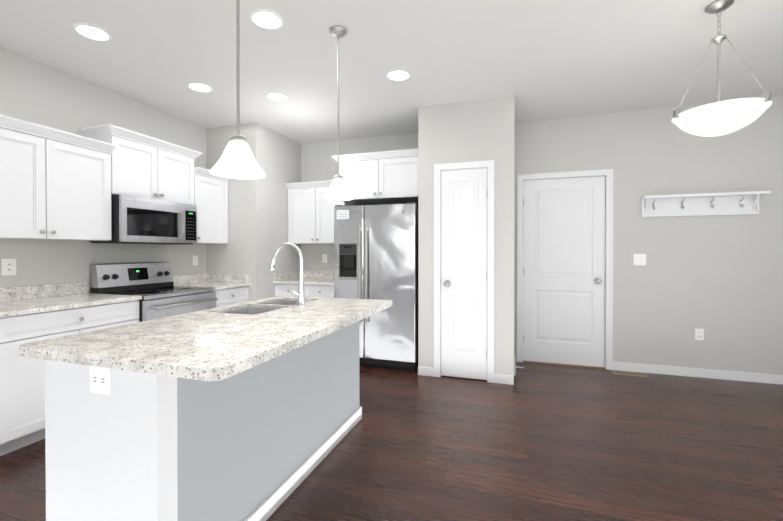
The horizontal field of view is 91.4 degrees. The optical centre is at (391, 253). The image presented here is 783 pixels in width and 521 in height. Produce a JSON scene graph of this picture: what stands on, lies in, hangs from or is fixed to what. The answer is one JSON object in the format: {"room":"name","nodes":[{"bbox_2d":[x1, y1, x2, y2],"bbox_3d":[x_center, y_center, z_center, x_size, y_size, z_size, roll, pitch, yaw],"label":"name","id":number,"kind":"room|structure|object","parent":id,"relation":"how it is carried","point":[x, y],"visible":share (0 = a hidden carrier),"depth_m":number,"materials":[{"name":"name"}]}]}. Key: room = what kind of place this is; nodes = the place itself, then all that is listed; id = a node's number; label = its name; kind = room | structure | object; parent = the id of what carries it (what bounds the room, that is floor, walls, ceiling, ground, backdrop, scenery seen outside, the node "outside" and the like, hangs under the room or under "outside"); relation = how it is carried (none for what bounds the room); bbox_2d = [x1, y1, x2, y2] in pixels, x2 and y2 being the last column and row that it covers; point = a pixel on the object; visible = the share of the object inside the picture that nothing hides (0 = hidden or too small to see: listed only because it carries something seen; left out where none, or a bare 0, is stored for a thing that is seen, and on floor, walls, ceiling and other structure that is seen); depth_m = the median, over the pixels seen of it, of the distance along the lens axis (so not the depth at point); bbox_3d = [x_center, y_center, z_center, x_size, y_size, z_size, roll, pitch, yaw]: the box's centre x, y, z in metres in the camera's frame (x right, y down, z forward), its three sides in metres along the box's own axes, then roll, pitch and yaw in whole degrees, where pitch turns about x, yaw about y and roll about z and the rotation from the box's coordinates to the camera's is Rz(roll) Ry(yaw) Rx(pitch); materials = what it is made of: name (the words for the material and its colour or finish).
{"room":"kitchen","nodes":[
{"label":"kitchen","id":0,"kind":"room"},
{"bbox_2d":[0,361,782,520],"bbox_3d":[0.375,1.329,0.505,8.000,0.100,8.780,0,0,18],"label":"floor","id":1,"kind":"structure","parent":0,"point":[541,442],"depth_m":2.40,"materials":[{"name":"brown wood"}]},
{"bbox_2d":[0,317,15,455],"bbox_3d":[-2.801,0.827,2.008,0.618,0.885,0.952,0,0,18],"label":"base cabinet","id":2,"kind":"object","parent":1,"relation":"on","point":[7,324],"depth_m":2.36,"materials":[{"name":"white wood"}]},
{"bbox_2d":[16,301,138,449],"bbox_3d":[-2.537,0.822,2.808,0.618,0.885,0.976,0,0,18],"label":"base cabinet","id":3,"kind":"object","parent":1,"relation":"on","point":[34,313],"depth_m":2.53,"materials":[{"name":"white wood"}]},
{"bbox_2d":[0,293,141,316],"bbox_3d":[-2.659,0.367,2.399,0.642,0.030,1.828,0,0,18],"label":"countertop","id":4,"kind":"structure","parent":3,"relation":"on","point":[74,300],"depth_m":2.76,"materials":[{"name":"beige stone"}]},
{"bbox_2d":[91,262,217,321],"bbox_3d":[-2.187,0.675,3.621,0.718,1.172,0.772,0,0,18],"label":"range","id":5,"kind":"object","parent":1,"relation":"on","point":[156,289],"visible":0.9,"depth_m":3.54,"materials":[{"name":"grey metal"}]},
{"bbox_2d":[44,299,361,520],"bbox_3d":[-0.858,0.830,2.223,0.750,0.877,1.750,0,0,18],"label":"kitchen island","id":6,"kind":"object","parent":1,"relation":"on","point":[249,411],"depth_m":1.46,"materials":[{"name":"white"}]},
{"bbox_2d":[19,296,391,382],"bbox_3d":[-0.727,0.373,2.176,0.985,0.038,1.776,0,0,18],"label":"island countertop","id":7,"kind":"structure","parent":6,"relation":"on","point":[201,346],"depth_m":1.57,"materials":[{"name":"beige stone"}]},
{"bbox_2d":[231,307,282,314],"bbox_3d":[-0.897,0.478,2.444,0.351,0.211,0.381,0,0,18],"label":"sink","id":8,"kind":"object","parent":7,"relation":"in","point":[238,310],"depth_m":2.63,"materials":[{"name":"grey metal"}]},
{"bbox_2d":[251,299,314,306],"bbox_3d":[-0.770,0.476,2.828,0.351,0.211,0.382,0,0,18],"label":"sink","id":9,"kind":"object","parent":7,"relation":"in","point":[274,302],"depth_m":2.94,"materials":[{"name":"grey metal"}]},
{"bbox_2d":[269,243,306,306],"bbox_3d":[-0.719,0.138,2.558,0.279,0.427,0.134,0,0,18],"label":"faucet","id":10,"kind":"object","parent":7,"relation":"on","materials":[{"name":"silver metal"}]},
{"bbox_2d":[212,285,249,307],"bbox_3d":[-2.047,0.814,4.292,0.618,0.885,0.572,0,0,18],"label":"base cabinet","id":11,"kind":"object","parent":1,"relation":"on","point":[226,297],"depth_m":4.20,"materials":[{"name":"white wood"}]},
{"bbox_2d":[174,281,250,288],"bbox_3d":[-2.036,0.356,4.285,0.642,0.030,0.575,0,0,18],"label":"countertop","id":12,"kind":"structure","parent":11,"relation":"on","point":[213,284],"depth_m":4.24,"materials":[{"name":"beige stone"}]},
{"bbox_2d":[273,271,333,297],"bbox_3d":[-0.953,0.745,4.903,0.872,1.015,0.649,0,0,18],"label":"base cabinet","id":13,"kind":"object","parent":1,"relation":"on","point":[318,283],"visible":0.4,"depth_m":4.72,"materials":[{"name":"white wood"}]},
{"bbox_2d":[334,202,417,370],"bbox_3d":[-0.097,0.353,4.507,0.960,1.805,0.783,0,0,18],"label":"fridge","id":14,"kind":"object","parent":1,"relation":"on","point":[375,252],"visible":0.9,"depth_m":4.16,"materials":[{"name":"grey metal"}]},
{"bbox_2d":[612,370,648,376],"bbox_3d":[2.491,1.255,3.997,0.310,0.006,0.120,0,0,18],"label":"floor vent","id":15,"kind":"object","parent":1,"relation":"in","point":[629,373],"visible":1,"depth_m":3.99,"materials":[{"name":"brown metal"}]},
{"bbox_2d":[0,47,782,374],"bbox_3d":[0.360,-0.111,0.449,7.880,2.780,8.560,0,0,18],"label":"wall","id":16,"kind":"structure","parent":0,"point":[718,279],"depth_m":3.92,"materials":[{"name":"paint"}]},
{"bbox_2d":[2,259,15,275],"bbox_3d":[-2.847,0.100,2.845,0.007,0.125,0.085,0,0,18],"label":"electrical outlet","id":17,"kind":"object","parent":16,"relation":"attached to","point":[8,267],"visible":1,"depth_m":2.84,"materials":[{"name":"white plastic"}]},
{"bbox_2d":[0,114,115,240],"bbox_3d":[-2.662,-0.512,2.810,0.380,0.805,1.005,0,0,18],"label":"upper cabinet","id":18,"kind":"object","parent":16,"relation":"attached to","point":[55,184],"visible":1,"depth_m":2.83,"materials":[{"name":"white wood"}]},
{"bbox_2d":[0,273,207,300],"bbox_3d":[-2.741,0.298,3.142,0.020,0.099,3.188,0,0,18],"label":"backsplash","id":19,"kind":"structure","parent":16,"relation":"attached to","point":[12,293],"depth_m":3.11,"materials":[{"name":"beige stone"}]},
{"bbox_2d":[78,124,202,204],"bbox_3d":[-2.366,-0.797,3.703,0.380,0.565,0.984,0,0,18],"label":"upper cabinet","id":20,"kind":"object","parent":16,"relation":"attached to","point":[144,166],"visible":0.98,"depth_m":3.56,"materials":[{"name":"white wood"}]},
{"bbox_2d":[89,194,196,244],"bbox_3d":[-2.332,-0.300,3.683,0.454,0.413,0.802,0,0,18],"label":"over-the-range microwave","id":21,"kind":"object","parent":20,"relation":"attached to","point":[138,220],"visible":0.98,"depth_m":3.51,"materials":[{"name":"grey metal"}]},
{"bbox_2d":[193,256,197,265],"bbox_3d":[-2.305,0.080,4.488,0.007,0.116,0.072,0,0,18],"label":"electrical outlet","id":22,"kind":"object","parent":16,"relation":"attached to","point":[195,260],"visible":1,"depth_m":4.49,"materials":[{"name":"white plastic"}]},
{"bbox_2d":[194,167,229,243],"bbox_3d":[-2.151,-0.521,4.358,0.380,0.805,0.496,0,0,18],"label":"upper cabinet","id":23,"kind":"object","parent":16,"relation":"attached to","point":[210,196],"visible":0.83,"depth_m":4.31,"materials":[{"name":"white wood"}]},
{"bbox_2d":[208,273,249,280],"bbox_3d":[-1.944,0.290,4.547,0.612,0.099,0.020,0,0,18],"label":"backsplash","id":24,"kind":"structure","parent":16,"relation":"attached to","point":[211,276],"depth_m":4.53,"materials":[{"name":"beige stone"}]},
{"bbox_2d":[285,180,354,243],"bbox_3d":[-0.908,-0.525,5.024,0.876,0.785,0.380,0,0,18],"label":"upper cabinet","id":25,"kind":"object","parent":16,"relation":"attached to","point":[310,214],"visible":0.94,"depth_m":4.92,"materials":[{"name":"white wood"}]},
{"bbox_2d":[322,254,326,262],"bbox_3d":[-0.914,0.066,5.225,0.072,0.116,0.007,0,0,18],"label":"outlet","id":26,"kind":"object","parent":16,"relation":"attached to","point":[324,258],"visible":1,"depth_m":5.22,"materials":[{"name":"white plastic"}]},
{"bbox_2d":[331,148,417,205],"bbox_3d":[-0.081,-0.877,4.578,1.056,0.507,0.705,0,0,18],"label":"upper cabinet","id":27,"kind":"object","parent":16,"relation":"attached to","point":[380,178],"visible":0.85,"depth_m":4.29,"materials":[{"name":"white wood"}]},
{"bbox_2d":[434,160,493,382],"bbox_3d":[0.729,0.174,3.850,0.596,2.170,0.170,0,0,18],"label":"pantry door","id":28,"kind":"structure","parent":16,"relation":"in","point":[463,269],"depth_m":3.84,"materials":[{"name":"white wood"}]},
{"bbox_2d":[513,354,518,384],"bbox_3d":[1.323,1.214,4.052,0.043,0.088,0.820,0,0,18],"label":"baseboard","id":29,"kind":"structure","parent":16,"relation":"attached to","point":[515,366],"depth_m":3.93,"materials":[{"name":"white wood"}]},
{"bbox_2d":[517,169,612,369],"bbox_3d":[1.942,0.171,4.334,0.983,2.170,0.190,0,0,18],"label":"door","id":30,"kind":"structure","parent":16,"relation":"in","point":[564,268],"depth_m":4.30,"materials":[{"name":"white wood"}]},
{"bbox_2d":[633,254,645,264],"bbox_3d":[2.634,0.063,4.054,0.116,0.120,0.008,0,0,18],"label":"switch plate","id":31,"kind":"object","parent":16,"relation":"attached to","point":[639,259],"visible":1,"depth_m":4.05,"materials":[{"name":"white plastic"}]},
{"bbox_2d":[613,362,782,384],"bbox_3d":[3.815,1.216,3.668,2.991,0.088,0.014,0,0,18],"label":"baseboard","id":32,"kind":"structure","parent":16,"relation":"attached to","point":[678,371],"depth_m":3.88,"materials":[{"name":"white wood"}]},
{"bbox_2d":[695,328,703,339],"bbox_3d":[3.137,0.823,3.893,0.072,0.116,0.007,0,0,18],"label":"outlet","id":33,"kind":"object","parent":16,"relation":"attached to","point":[699,334],"visible":1,"depth_m":3.89,"materials":[{"name":"white plastic"}]},
{"bbox_2d":[641,191,770,216],"bbox_3d":[3.118,-0.492,3.835,1.035,0.212,0.114,0,0,18],"label":"shelf","id":34,"kind":"object","parent":16,"relation":"attached to","point":[726,203],"visible":1,"depth_m":3.85,"materials":[{"name":"white wood"}]},
{"bbox_2d":[0,0,782,143],"bbox_3d":[0.375,-1.551,0.487,8.000,0.100,8.780,0,0,18],"label":"ceiling","id":35,"kind":"structure","parent":0,"point":[545,59],"depth_m":2.92,"materials":[{"name":"paint"}]},
{"bbox_2d":[73,23,111,40],"bbox_3d":[-2.041,-1.509,2.612,0.210,0.008,0.210,0,0,18],"label":"recessed light","id":36,"kind":"object","parent":35,"relation":"in","point":[92,32],"visible":1,"depth_m":2.61,"materials":[{"name":"white"}]},
{"bbox_2d":[187,82,212,91],"bbox_3d":[-1.743,-1.514,3.482,0.210,0.008,0.210,0,0,18],"label":"recessed light","id":37,"kind":"object","parent":35,"relation":"in","point":[198,86],"visible":1,"depth_m":3.48,"materials":[{"name":"white glass"}]},
{"bbox_2d":[210,0,265,178],"bbox_3d":[-0.614,-0.913,1.530,0.208,1.188,0.208,0,0,18],"label":"pendant light","id":38,"kind":"object","parent":35,"relation":"hanging from","point":[237,160],"visible":1,"depth_m":1.52,"materials":[{"name":"white glass"}]},
{"bbox_2d":[250,9,283,29],"bbox_3d":[-0.804,-1.508,2.467,0.210,0.008,0.210,0,0,18],"label":"recessed light","id":39,"kind":"object","parent":35,"relation":"in","point":[266,19],"visible":1,"depth_m":2.46,"materials":[{"name":"white"}]},
{"bbox_2d":[266,92,287,100],"bbox_3d":[-1.105,-1.515,3.693,0.210,0.008,0.210,0,0,18],"label":"recessed light","id":40,"kind":"object","parent":35,"relation":"in","point":[276,96],"visible":1,"depth_m":3.69,"materials":[{"name":"white glass"}]},
{"bbox_2d":[323,25,353,199],"bbox_3d":[-0.361,-0.946,2.598,0.208,1.134,0.208,0,0,18],"label":"pendant light","id":41,"kind":"object","parent":35,"relation":"hanging from","point":[338,189],"visible":1,"depth_m":2.58,"materials":[{"name":"white glass"}]},
{"bbox_2d":[386,69,410,80],"bbox_3d":[0.059,-1.512,3.246,0.210,0.008,0.210,0,0,18],"label":"recessed light","id":42,"kind":"object","parent":35,"relation":"in","point":[398,75],"visible":1,"depth_m":3.25,"materials":[{"name":"white"}]},
{"bbox_2d":[671,0,771,136],"bbox_3d":[1.987,-1.117,2.328,0.475,0.790,0.464,0,0,18],"label":"chandelier","id":43,"kind":"object","parent":35,"relation":"hanging from","point":[719,118],"visible":1,"depth_m":2.25,"materials":[{"name":"white glass"}]}
]}

